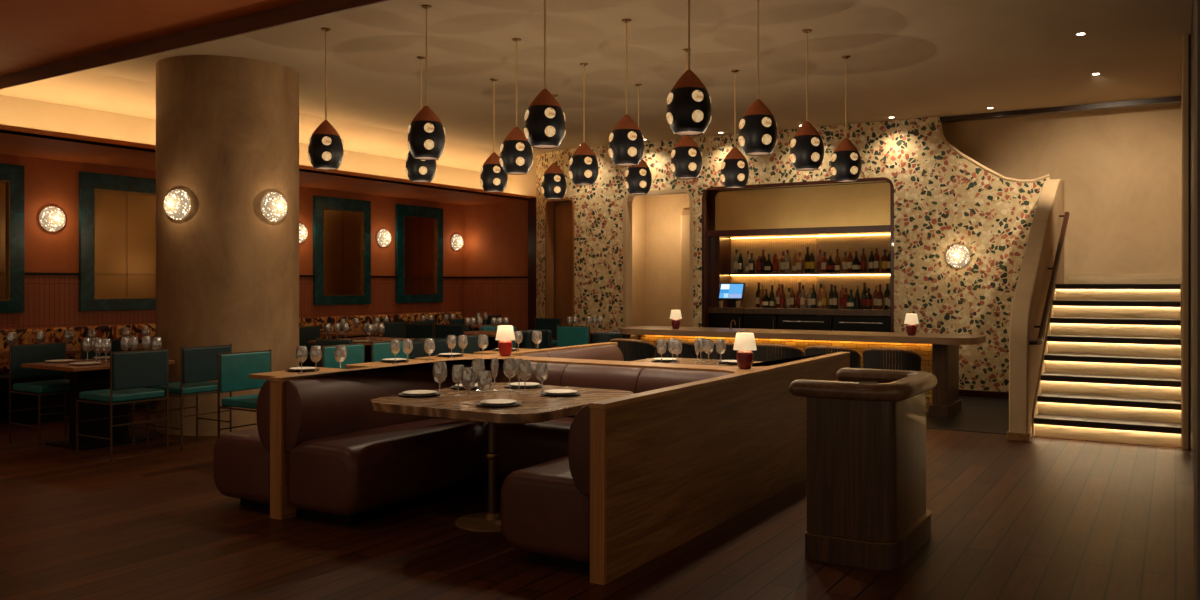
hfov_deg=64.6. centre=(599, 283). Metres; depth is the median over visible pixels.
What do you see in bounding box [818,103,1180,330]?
wall
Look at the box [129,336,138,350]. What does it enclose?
wine glass
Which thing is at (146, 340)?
wine glass
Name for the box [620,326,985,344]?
countertop
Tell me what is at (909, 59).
ceiling
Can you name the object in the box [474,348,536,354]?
dining table
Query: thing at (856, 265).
bottle
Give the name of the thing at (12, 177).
wall mirror
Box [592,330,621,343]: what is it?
armchair
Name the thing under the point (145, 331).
wine glass
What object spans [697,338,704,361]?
wine glass
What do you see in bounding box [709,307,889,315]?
countertop
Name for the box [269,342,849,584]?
wall
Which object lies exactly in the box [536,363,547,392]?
water goblet
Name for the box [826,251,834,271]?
bottle
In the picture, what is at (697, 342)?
bowl
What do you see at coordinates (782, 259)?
bottle
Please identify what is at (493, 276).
trim
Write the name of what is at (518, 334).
bowl
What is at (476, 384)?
plate setting
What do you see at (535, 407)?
table
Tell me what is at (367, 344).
dining table
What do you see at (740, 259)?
bottle
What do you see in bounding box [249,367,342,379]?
dining table
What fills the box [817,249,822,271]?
bottle
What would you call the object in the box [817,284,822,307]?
bottle
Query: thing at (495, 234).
wall
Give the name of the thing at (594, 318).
wine glass
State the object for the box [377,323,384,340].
wine glass
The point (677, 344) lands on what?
bowl
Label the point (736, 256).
bottle
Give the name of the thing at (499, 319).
wine glass
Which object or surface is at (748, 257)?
bottle
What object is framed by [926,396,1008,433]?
floor tile
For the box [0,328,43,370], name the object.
cushion
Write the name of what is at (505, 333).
table lamp
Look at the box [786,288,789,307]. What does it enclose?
bottle
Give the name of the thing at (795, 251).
bottle
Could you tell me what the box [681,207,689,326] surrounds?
wall
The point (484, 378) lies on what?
water goblet
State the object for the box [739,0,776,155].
pendant lamp
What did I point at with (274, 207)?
wall sconce
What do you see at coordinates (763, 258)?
bottle
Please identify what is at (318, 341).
dining chair
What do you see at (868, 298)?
bottle
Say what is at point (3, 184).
mirror glass
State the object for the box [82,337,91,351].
bowl
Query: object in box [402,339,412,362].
wine glass
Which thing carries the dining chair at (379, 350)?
on the floor
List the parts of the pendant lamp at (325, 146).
rod, lamp shade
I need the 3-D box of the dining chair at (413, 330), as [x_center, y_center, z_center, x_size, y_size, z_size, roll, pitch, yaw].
[-2.717,1.035,13.464,0.533,0.930,0.528,0,0,31]
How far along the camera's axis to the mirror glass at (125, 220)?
12.18 m
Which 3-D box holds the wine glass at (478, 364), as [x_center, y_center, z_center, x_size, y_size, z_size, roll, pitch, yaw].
[-0.838,0.629,6.529,0.096,0.223,0.096,0,0,31]
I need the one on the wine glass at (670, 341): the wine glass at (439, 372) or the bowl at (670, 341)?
the bowl at (670, 341)
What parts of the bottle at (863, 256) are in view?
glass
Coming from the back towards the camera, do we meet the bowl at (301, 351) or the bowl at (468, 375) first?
the bowl at (301, 351)
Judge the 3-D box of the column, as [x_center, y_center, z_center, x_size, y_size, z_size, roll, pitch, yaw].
[-3.925,-0.375,10.060,1.412,3.750,1.412,0,0,31]
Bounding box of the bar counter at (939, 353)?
[620,326,985,416]
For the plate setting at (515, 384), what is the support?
on the table at (535, 407)
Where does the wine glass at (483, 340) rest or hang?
on the dining table at (463, 355)
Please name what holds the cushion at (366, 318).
on the banquette
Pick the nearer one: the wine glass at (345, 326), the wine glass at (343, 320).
the wine glass at (345, 326)
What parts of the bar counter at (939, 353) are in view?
panel, panel, panel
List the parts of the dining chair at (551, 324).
backrest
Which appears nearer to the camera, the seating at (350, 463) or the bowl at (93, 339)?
the seating at (350, 463)
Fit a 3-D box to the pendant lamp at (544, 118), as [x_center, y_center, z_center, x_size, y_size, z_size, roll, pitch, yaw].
[-0.408,-1.633,7.048,0.300,1.240,0.300,0,0,31]
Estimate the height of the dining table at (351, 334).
0.760 m
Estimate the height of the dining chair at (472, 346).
0.930 m
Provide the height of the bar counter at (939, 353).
0.900 m
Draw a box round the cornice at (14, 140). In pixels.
[0,124,535,204]
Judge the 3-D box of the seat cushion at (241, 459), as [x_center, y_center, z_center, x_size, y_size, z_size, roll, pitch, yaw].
[-1.988,1.215,6.869,0.610,0.430,1.470,0,0,31]
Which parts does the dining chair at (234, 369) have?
leg, seat frame, seat, backrest, rail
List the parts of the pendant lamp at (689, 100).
rod, lamp shade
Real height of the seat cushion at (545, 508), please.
0.430 m
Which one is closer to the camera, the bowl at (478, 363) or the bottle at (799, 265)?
the bowl at (478, 363)
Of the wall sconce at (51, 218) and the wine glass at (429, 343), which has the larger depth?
the wall sconce at (51, 218)
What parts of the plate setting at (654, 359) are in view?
plate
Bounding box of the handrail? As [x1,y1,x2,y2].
[1029,212,1069,344]
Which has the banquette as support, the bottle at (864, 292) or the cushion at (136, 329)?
the cushion at (136, 329)
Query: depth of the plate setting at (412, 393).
6.27 m
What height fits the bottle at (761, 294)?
0.344 m
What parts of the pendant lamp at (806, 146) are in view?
rod, lamp shade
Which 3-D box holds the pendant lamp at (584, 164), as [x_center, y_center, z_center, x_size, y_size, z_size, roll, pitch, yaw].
[-0.164,-1.633,9.726,0.300,1.240,0.300,0,0,31]
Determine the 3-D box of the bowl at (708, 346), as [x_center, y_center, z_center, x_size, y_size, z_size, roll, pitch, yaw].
[1.007,0.586,8.802,0.096,0.138,0.096,0,0,31]
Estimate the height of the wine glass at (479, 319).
0.223 m
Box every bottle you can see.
[734,249,738,272]
[737,250,742,272]
[745,251,749,272]
[749,253,754,272]
[756,252,760,272]
[756,282,760,307]
[759,285,763,307]
[761,249,765,272]
[762,289,769,307]
[765,254,772,272]
[769,285,774,307]
[773,250,777,272]
[776,284,780,307]
[779,284,784,307]
[780,251,784,272]
[785,250,789,271]
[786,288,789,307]
[790,285,794,307]
[792,250,796,271]
[796,252,802,271]
[797,282,801,307]
[800,285,805,307]
[805,247,809,271]
[807,288,810,307]
[809,249,814,271]
[811,284,816,307]
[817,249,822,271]
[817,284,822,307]
[821,252,827,271]
[822,285,826,308]
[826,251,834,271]
[829,284,832,308]
[832,285,837,308]
[834,249,840,271]
[839,284,844,308]
[842,252,846,271]
[843,288,848,308]
[847,247,852,271]
[847,289,854,308]
[851,251,860,271]
[854,285,860,308]
[860,248,865,271]
[861,282,866,308]
[865,288,871,308]
[869,247,873,271]
[873,285,877,308]
[874,248,879,271]
[877,284,882,308]
[881,249,887,271]
[884,284,889,308]
[887,247,889,271]
[888,294,889,309]
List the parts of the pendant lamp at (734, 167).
rod, lamp shade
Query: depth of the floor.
5.54 m
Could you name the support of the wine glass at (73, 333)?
on the dining table at (21, 401)
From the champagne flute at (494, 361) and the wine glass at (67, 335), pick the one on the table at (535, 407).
the champagne flute at (494, 361)
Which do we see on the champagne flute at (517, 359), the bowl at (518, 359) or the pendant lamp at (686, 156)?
the bowl at (518, 359)
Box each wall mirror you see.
[0,163,24,312]
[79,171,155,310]
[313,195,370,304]
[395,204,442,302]
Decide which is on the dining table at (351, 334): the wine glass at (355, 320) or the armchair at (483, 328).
the wine glass at (355, 320)
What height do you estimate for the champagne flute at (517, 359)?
0.226 m
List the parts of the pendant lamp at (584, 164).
rod, lamp shade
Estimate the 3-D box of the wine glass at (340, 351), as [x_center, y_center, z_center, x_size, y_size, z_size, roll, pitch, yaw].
[-2.144,0.629,7.847,0.096,0.223,0.096,0,0,31]
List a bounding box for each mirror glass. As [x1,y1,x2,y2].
[0,181,6,299]
[95,190,155,297]
[324,210,361,294]
[405,217,435,293]
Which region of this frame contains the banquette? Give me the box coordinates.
[0,312,462,419]
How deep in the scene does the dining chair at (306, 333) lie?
12.78 m
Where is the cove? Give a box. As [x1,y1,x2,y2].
[0,70,535,189]
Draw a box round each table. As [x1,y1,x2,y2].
[0,347,79,424]
[21,359,174,450]
[131,343,155,411]
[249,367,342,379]
[308,337,414,362]
[320,330,382,338]
[345,359,428,368]
[370,383,633,531]
[415,353,484,359]
[465,331,514,350]
[471,324,496,330]
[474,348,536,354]
[590,330,612,343]
[632,358,759,365]
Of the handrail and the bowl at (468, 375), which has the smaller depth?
the bowl at (468, 375)
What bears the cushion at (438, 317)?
on the banquette
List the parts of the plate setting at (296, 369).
plate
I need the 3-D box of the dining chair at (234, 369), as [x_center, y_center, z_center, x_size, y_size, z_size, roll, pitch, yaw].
[-2.789,1.035,7.898,0.528,0.930,0.533,0,0,31]
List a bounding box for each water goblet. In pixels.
[452,365,463,395]
[478,370,491,399]
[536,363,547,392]
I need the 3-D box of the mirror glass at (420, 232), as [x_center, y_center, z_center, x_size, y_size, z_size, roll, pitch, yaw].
[-3.219,-0.493,16.928,0.020,1.366,0.860,0,0,31]
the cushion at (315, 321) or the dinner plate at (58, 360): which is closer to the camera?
the dinner plate at (58, 360)
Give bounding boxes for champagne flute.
[490,358,499,391]
[514,358,523,391]
[694,340,700,364]
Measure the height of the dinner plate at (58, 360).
0.017 m
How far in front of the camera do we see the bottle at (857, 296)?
13.76 m
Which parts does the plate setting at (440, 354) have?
plate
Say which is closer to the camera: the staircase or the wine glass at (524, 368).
the wine glass at (524, 368)
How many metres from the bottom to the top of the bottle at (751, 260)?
0.305 m
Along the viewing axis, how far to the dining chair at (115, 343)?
9.72 m
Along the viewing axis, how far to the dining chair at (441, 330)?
13.39 m
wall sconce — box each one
[39,206,65,230]
[164,189,190,219]
[261,192,287,221]
[299,223,307,242]
[377,229,390,246]
[451,234,462,249]
[946,245,969,266]
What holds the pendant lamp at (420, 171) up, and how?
hanging from the ceiling at (909, 59)
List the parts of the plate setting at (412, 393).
plate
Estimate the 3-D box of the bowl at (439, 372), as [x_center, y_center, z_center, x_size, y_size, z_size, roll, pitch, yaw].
[-1.054,0.586,6.251,0.096,0.138,0.096,0,0,31]
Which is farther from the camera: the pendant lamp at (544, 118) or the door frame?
the door frame
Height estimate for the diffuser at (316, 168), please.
0.006 m
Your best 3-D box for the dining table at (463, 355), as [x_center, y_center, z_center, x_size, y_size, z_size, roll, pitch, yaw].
[-1.293,1.120,9.541,0.860,0.760,0.720,0,0,31]
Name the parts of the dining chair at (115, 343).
leg, backrest, leg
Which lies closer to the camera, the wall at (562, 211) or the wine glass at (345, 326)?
the wine glass at (345, 326)
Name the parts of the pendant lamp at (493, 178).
rod, lamp shade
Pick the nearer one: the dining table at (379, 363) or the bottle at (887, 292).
the dining table at (379, 363)
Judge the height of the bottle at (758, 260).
0.326 m
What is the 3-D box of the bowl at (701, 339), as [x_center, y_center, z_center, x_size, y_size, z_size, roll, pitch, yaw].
[0.956,0.586,9.008,0.096,0.138,0.096,0,0,31]
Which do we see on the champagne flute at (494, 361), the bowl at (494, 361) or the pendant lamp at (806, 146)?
the bowl at (494, 361)
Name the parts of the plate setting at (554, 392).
plate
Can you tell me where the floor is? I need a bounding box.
[0,402,1195,599]
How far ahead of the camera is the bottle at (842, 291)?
13.96 m
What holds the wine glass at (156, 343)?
on the dining table at (82, 378)
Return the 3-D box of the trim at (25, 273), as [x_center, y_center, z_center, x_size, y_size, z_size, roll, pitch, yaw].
[-6.990,-0.115,10.718,0.035,0.030,17.090,0,0,31]
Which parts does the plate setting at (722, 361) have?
plate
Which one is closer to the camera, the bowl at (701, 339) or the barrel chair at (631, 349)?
the bowl at (701, 339)
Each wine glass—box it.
[6,332,15,353]
[35,331,44,342]
[63,330,72,349]
[69,329,74,349]
[82,337,91,360]
[87,329,95,337]
[91,337,100,360]
[94,339,101,361]
[102,338,111,362]
[120,337,128,350]
[121,328,129,336]
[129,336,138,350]
[141,327,149,336]
[141,336,151,349]
[151,337,161,348]
[296,346,307,372]
[310,346,321,372]
[324,323,330,338]
[334,323,340,338]
[334,346,345,369]
[340,318,345,333]
[342,323,348,338]
[353,318,358,332]
[363,323,369,339]
[366,324,373,341]
[373,323,377,339]
[374,317,379,322]
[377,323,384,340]
[383,317,388,322]
[390,339,399,363]
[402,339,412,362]
[420,315,425,320]
[425,339,434,360]
[432,362,446,396]
[443,314,448,321]
[447,335,455,357]
[458,335,467,356]
[461,367,475,403]
[464,317,469,331]
[470,317,475,326]
[471,358,484,391]
[477,317,482,331]
[479,335,487,354]
[483,313,487,324]
[491,317,496,326]
[497,317,502,325]
[503,317,508,324]
[503,358,515,390]
[514,331,522,351]
[518,360,531,393]
[533,331,541,348]
[567,317,571,325]
[572,317,577,325]
[586,316,591,325]
[592,316,596,330]
[597,316,602,330]
[656,339,666,362]
[668,339,676,362]
[672,340,681,363]
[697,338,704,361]
[703,339,713,363]
[716,339,725,363]
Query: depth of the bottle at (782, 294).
14.35 m
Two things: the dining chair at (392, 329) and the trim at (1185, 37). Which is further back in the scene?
the dining chair at (392, 329)
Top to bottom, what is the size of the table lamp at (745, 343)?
0.250 m
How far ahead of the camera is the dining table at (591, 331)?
14.77 m
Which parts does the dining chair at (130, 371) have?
leg, leg, seat, seat frame, leg, rail, backrest, leg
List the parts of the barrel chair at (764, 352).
rail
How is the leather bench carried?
on the floor
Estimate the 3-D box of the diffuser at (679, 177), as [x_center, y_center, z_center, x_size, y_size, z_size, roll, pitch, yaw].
[0.832,-1.020,9.137,0.184,0.006,0.184,0,0,31]
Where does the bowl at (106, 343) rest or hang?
on the wine glass at (106, 343)
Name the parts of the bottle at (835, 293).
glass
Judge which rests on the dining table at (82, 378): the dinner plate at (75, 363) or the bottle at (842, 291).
the dinner plate at (75, 363)
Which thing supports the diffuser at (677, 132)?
attached to the pendant lamp at (689, 100)
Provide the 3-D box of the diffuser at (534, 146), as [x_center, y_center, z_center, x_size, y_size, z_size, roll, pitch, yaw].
[-0.408,-1.020,7.048,0.184,0.006,0.184,0,0,31]
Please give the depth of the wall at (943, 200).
12.99 m
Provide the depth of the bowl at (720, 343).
8.76 m
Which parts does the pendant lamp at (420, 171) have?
rod, lamp shade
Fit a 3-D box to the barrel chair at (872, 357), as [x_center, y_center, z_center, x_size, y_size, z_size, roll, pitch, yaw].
[3.100,1.078,10.097,0.602,0.822,0.586,0,0,31]
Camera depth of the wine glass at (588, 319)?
14.83 m
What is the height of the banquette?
0.970 m
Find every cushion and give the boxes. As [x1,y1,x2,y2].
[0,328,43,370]
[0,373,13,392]
[43,325,131,359]
[131,324,155,342]
[213,428,269,503]
[288,418,487,515]
[299,317,327,338]
[327,315,377,338]
[378,313,422,336]
[422,312,462,323]
[442,417,573,478]
[501,456,589,562]
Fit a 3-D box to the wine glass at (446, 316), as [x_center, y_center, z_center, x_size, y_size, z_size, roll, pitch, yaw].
[-2.591,0.629,15.986,0.096,0.223,0.094,0,0,31]
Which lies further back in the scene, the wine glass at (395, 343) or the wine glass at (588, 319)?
the wine glass at (588, 319)
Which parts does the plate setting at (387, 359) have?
plate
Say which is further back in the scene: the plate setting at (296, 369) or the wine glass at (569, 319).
the wine glass at (569, 319)
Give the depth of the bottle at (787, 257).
14.31 m
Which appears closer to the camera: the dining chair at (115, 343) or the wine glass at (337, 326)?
the dining chair at (115, 343)
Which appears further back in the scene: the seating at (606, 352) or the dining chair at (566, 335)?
the dining chair at (566, 335)
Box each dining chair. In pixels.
[9,341,68,447]
[76,348,168,461]
[80,339,156,426]
[147,344,231,449]
[218,349,270,437]
[299,325,319,359]
[315,338,352,366]
[322,342,364,368]
[371,340,409,361]
[383,321,408,337]
[406,323,433,338]
[411,320,434,337]
[435,324,464,337]
[448,334,479,353]
[449,319,470,331]
[482,315,500,325]
[535,317,561,345]
[557,325,589,346]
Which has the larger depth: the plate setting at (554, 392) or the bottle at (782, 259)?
the bottle at (782, 259)
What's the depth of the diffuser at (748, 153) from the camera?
7.43 m
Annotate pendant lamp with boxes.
[307,28,343,169]
[405,56,436,182]
[407,5,445,159]
[480,78,507,191]
[499,38,532,174]
[524,0,565,148]
[541,94,566,198]
[569,63,598,185]
[608,19,644,165]
[625,84,651,194]
[666,0,711,135]
[671,48,701,178]
[721,70,748,188]
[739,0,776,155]
[790,29,823,170]
[830,55,861,181]
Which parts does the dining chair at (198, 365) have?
leg, leg, seat, seat frame, leg, backrest, rail, leg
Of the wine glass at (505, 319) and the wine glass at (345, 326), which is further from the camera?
the wine glass at (505, 319)
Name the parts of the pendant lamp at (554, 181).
rod, lamp shade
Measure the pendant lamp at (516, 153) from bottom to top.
1.240 m
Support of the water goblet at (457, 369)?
on the table at (535, 407)
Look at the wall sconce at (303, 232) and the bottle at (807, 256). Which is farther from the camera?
the wall sconce at (303, 232)
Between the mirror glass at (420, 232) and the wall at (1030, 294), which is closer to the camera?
the wall at (1030, 294)
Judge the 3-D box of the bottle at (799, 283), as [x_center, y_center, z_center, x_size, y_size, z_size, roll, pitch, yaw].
[3.009,0.177,14.322,0.090,0.386,0.089,0,0,-44]
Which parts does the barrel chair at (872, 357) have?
rail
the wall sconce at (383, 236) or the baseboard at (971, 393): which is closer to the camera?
the baseboard at (971, 393)
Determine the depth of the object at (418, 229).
16.87 m
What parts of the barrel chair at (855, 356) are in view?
rail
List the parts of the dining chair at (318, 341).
rail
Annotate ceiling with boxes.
[0,0,306,75]
[85,0,1191,157]
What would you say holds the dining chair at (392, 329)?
on the floor
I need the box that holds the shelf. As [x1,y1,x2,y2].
[723,272,889,274]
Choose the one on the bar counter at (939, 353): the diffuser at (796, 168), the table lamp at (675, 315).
the table lamp at (675, 315)
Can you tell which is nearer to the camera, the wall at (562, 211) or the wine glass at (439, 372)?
the wine glass at (439, 372)
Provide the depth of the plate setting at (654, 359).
8.99 m
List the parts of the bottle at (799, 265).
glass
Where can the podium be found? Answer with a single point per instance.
(866, 442)
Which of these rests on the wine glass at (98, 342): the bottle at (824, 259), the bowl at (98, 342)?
the bowl at (98, 342)
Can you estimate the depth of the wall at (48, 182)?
11.86 m
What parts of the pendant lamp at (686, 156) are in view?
lamp shade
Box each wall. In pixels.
[0,154,463,373]
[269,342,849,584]
[464,160,535,347]
[536,116,1050,391]
[554,201,571,347]
[632,196,645,326]
[646,194,689,326]
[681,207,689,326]
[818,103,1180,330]
[1009,179,1063,435]
[1181,36,1189,448]
[1190,0,1199,599]
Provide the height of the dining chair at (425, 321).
0.930 m
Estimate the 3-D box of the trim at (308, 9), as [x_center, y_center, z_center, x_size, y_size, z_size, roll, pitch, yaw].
[-1.803,-2.100,6.481,16.212,0.500,0.020,0,0,33]
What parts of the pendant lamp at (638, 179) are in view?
rod, lamp shade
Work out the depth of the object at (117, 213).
12.07 m
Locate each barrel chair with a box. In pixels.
[610,339,655,360]
[656,340,701,358]
[702,342,738,359]
[752,344,804,361]
[805,346,860,367]
[863,348,921,370]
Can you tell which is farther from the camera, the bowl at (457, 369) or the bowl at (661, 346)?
the bowl at (661, 346)
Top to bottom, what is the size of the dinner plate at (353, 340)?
0.017 m
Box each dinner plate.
[46,359,74,362]
[70,362,101,364]
[93,356,109,358]
[353,340,370,341]
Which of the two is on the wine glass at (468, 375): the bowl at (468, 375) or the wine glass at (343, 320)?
the bowl at (468, 375)
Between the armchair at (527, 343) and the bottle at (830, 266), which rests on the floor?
the armchair at (527, 343)
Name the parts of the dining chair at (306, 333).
backrest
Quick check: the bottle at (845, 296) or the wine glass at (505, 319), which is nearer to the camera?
the bottle at (845, 296)
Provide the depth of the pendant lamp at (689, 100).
6.32 m
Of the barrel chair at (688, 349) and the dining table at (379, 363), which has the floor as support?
the dining table at (379, 363)
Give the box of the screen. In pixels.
[718,283,744,307]
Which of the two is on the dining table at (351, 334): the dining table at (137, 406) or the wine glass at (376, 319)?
the wine glass at (376, 319)
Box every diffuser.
[316,168,334,169]
[416,157,437,159]
[508,172,525,173]
[533,145,556,147]
[616,164,636,165]
[676,131,701,134]
[679,177,694,178]
[747,152,769,154]
[796,168,815,169]
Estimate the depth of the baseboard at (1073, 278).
12.15 m
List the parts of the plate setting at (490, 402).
plate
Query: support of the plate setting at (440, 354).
on the dining table at (463, 355)
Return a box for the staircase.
[1032,271,1182,448]
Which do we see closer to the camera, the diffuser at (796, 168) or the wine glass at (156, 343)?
the diffuser at (796, 168)
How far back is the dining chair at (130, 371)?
8.21 m
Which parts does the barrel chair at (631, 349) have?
rail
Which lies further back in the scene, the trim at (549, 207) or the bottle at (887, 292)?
the trim at (549, 207)
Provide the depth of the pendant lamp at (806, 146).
8.35 m
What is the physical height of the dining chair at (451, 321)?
0.930 m
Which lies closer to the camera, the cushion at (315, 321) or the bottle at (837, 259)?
the bottle at (837, 259)
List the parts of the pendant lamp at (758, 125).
rod, lamp shade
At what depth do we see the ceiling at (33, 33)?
7.18 m
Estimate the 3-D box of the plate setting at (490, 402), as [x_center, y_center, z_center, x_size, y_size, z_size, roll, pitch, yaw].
[-0.617,0.728,5.775,0.280,0.025,0.280,0,0,31]
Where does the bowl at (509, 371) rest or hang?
on the wine glass at (509, 371)
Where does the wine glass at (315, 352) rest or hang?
on the dining table at (266, 375)
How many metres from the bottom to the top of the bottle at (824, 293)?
0.344 m
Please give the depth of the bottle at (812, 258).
14.11 m
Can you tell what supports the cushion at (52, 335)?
on the banquette
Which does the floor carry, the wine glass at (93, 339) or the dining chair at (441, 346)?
the dining chair at (441, 346)
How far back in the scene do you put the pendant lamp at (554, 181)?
11.24 m
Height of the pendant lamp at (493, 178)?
1.240 m
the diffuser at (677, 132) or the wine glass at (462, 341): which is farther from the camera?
the wine glass at (462, 341)
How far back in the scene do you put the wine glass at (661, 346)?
8.74 m
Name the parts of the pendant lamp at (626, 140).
rod, lamp shade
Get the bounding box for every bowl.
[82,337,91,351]
[91,337,100,351]
[94,339,101,352]
[102,338,111,352]
[296,346,307,362]
[310,346,321,361]
[390,339,399,353]
[402,339,412,353]
[425,339,434,353]
[432,362,446,382]
[447,335,455,348]
[452,365,463,383]
[458,335,467,348]
[461,367,475,389]
[471,358,484,378]
[491,358,498,377]
[503,358,515,377]
[514,331,522,343]
[515,358,521,377]
[518,360,531,380]
[536,363,547,381]
[656,339,666,353]
[668,339,676,352]
[672,340,681,354]
[694,340,699,354]
[697,338,704,351]
[703,339,713,353]
[716,339,725,353]
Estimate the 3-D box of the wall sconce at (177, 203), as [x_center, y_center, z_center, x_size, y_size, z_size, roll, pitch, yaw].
[-4.184,-0.780,9.338,0.300,0.300,0.121,0,0,20]
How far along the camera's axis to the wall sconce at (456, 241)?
17.73 m
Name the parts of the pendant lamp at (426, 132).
rod, lamp shade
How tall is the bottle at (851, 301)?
0.288 m
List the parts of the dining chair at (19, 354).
leg, backrest, rail, seat frame, leg, seat, leg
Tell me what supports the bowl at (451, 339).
on the wine glass at (451, 339)
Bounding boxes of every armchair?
[384,339,427,359]
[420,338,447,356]
[480,326,515,347]
[517,330,551,348]
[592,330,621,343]
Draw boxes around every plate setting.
[286,367,319,371]
[379,358,408,361]
[398,390,440,396]
[436,353,462,356]
[451,383,477,388]
[475,399,521,406]
[504,382,541,387]
[540,389,581,395]
[651,358,678,361]
[718,360,736,363]
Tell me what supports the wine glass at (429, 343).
on the dining table at (379, 363)
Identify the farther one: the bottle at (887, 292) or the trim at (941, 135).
the bottle at (887, 292)
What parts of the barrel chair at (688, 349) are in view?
rail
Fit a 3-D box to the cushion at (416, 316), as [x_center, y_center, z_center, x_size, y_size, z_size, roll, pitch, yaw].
[-3.462,0.765,16.421,0.120,0.470,1.092,0,0,31]
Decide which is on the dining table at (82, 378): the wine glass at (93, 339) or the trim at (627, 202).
the wine glass at (93, 339)
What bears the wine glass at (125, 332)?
on the dining table at (137, 406)
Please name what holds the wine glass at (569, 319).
on the dining table at (591, 331)
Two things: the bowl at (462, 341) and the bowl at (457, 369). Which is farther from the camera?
the bowl at (462, 341)
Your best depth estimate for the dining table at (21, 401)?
10.33 m
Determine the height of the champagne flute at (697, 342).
0.226 m
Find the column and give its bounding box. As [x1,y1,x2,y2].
[156,55,298,435]
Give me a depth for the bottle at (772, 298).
14.44 m
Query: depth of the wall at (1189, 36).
9.60 m
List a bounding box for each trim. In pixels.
[0,0,389,89]
[0,272,463,277]
[464,276,527,277]
[545,198,573,347]
[623,189,692,326]
[938,126,1050,182]
[940,96,1180,122]
[1183,34,1188,449]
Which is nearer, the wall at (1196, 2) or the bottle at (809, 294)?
the wall at (1196, 2)
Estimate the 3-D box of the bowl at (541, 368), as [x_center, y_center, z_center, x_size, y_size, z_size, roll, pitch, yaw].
[-0.393,0.602,6.435,0.086,0.126,0.086,0,0,31]
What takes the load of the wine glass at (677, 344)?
on the table at (714, 362)
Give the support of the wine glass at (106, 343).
on the dining table at (82, 378)
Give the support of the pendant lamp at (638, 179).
hanging from the ceiling at (909, 59)
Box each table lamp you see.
[495,325,514,355]
[670,310,681,328]
[733,333,756,368]
[904,314,918,334]
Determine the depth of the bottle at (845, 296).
13.84 m
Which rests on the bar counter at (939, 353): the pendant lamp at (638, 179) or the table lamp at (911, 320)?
the table lamp at (911, 320)
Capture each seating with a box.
[285,361,730,571]
[520,345,623,360]
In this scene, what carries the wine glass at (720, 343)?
on the table at (714, 362)
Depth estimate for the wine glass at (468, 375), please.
5.81 m
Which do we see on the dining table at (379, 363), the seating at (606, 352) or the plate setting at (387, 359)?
the plate setting at (387, 359)
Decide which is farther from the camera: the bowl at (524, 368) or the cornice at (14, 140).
the cornice at (14, 140)
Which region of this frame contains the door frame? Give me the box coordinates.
[528,198,535,329]
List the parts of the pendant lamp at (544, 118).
rod, lamp shade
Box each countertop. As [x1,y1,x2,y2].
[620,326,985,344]
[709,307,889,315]
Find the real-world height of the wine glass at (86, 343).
0.223 m
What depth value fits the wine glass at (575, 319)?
14.77 m
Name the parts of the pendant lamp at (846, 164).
rod, lamp shade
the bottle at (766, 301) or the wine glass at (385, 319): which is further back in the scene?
the wine glass at (385, 319)
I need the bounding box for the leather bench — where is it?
[213,380,269,509]
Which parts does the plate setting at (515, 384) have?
plate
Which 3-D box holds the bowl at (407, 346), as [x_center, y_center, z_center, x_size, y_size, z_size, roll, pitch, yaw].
[-1.787,0.586,8.823,0.096,0.138,0.096,0,0,31]
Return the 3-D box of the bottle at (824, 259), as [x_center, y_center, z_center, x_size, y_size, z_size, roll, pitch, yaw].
[3.320,-0.317,14.040,0.094,0.305,0.095,0,0,41]
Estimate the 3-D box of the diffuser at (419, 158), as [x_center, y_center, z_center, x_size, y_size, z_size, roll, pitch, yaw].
[-1.408,-1.020,7.708,0.184,0.006,0.184,0,0,31]
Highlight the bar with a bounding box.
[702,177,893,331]
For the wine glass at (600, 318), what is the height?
0.223 m
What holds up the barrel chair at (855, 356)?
on the floor tile
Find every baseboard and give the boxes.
[959,389,1008,398]
[1007,431,1030,441]
[1069,274,1179,283]
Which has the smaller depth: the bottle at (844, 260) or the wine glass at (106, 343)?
the wine glass at (106, 343)
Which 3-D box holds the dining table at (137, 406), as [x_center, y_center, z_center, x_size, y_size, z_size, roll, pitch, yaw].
[-5.581,1.120,11.390,0.650,0.760,0.700,0,0,31]
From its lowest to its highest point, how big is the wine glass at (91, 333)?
0.223 m
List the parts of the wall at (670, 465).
post, panel, post, panel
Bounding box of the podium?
[789,368,936,569]
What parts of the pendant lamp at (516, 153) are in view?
rod, lamp shade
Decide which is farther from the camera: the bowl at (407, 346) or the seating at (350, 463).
the bowl at (407, 346)
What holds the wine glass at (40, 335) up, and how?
on the dining table at (21, 401)

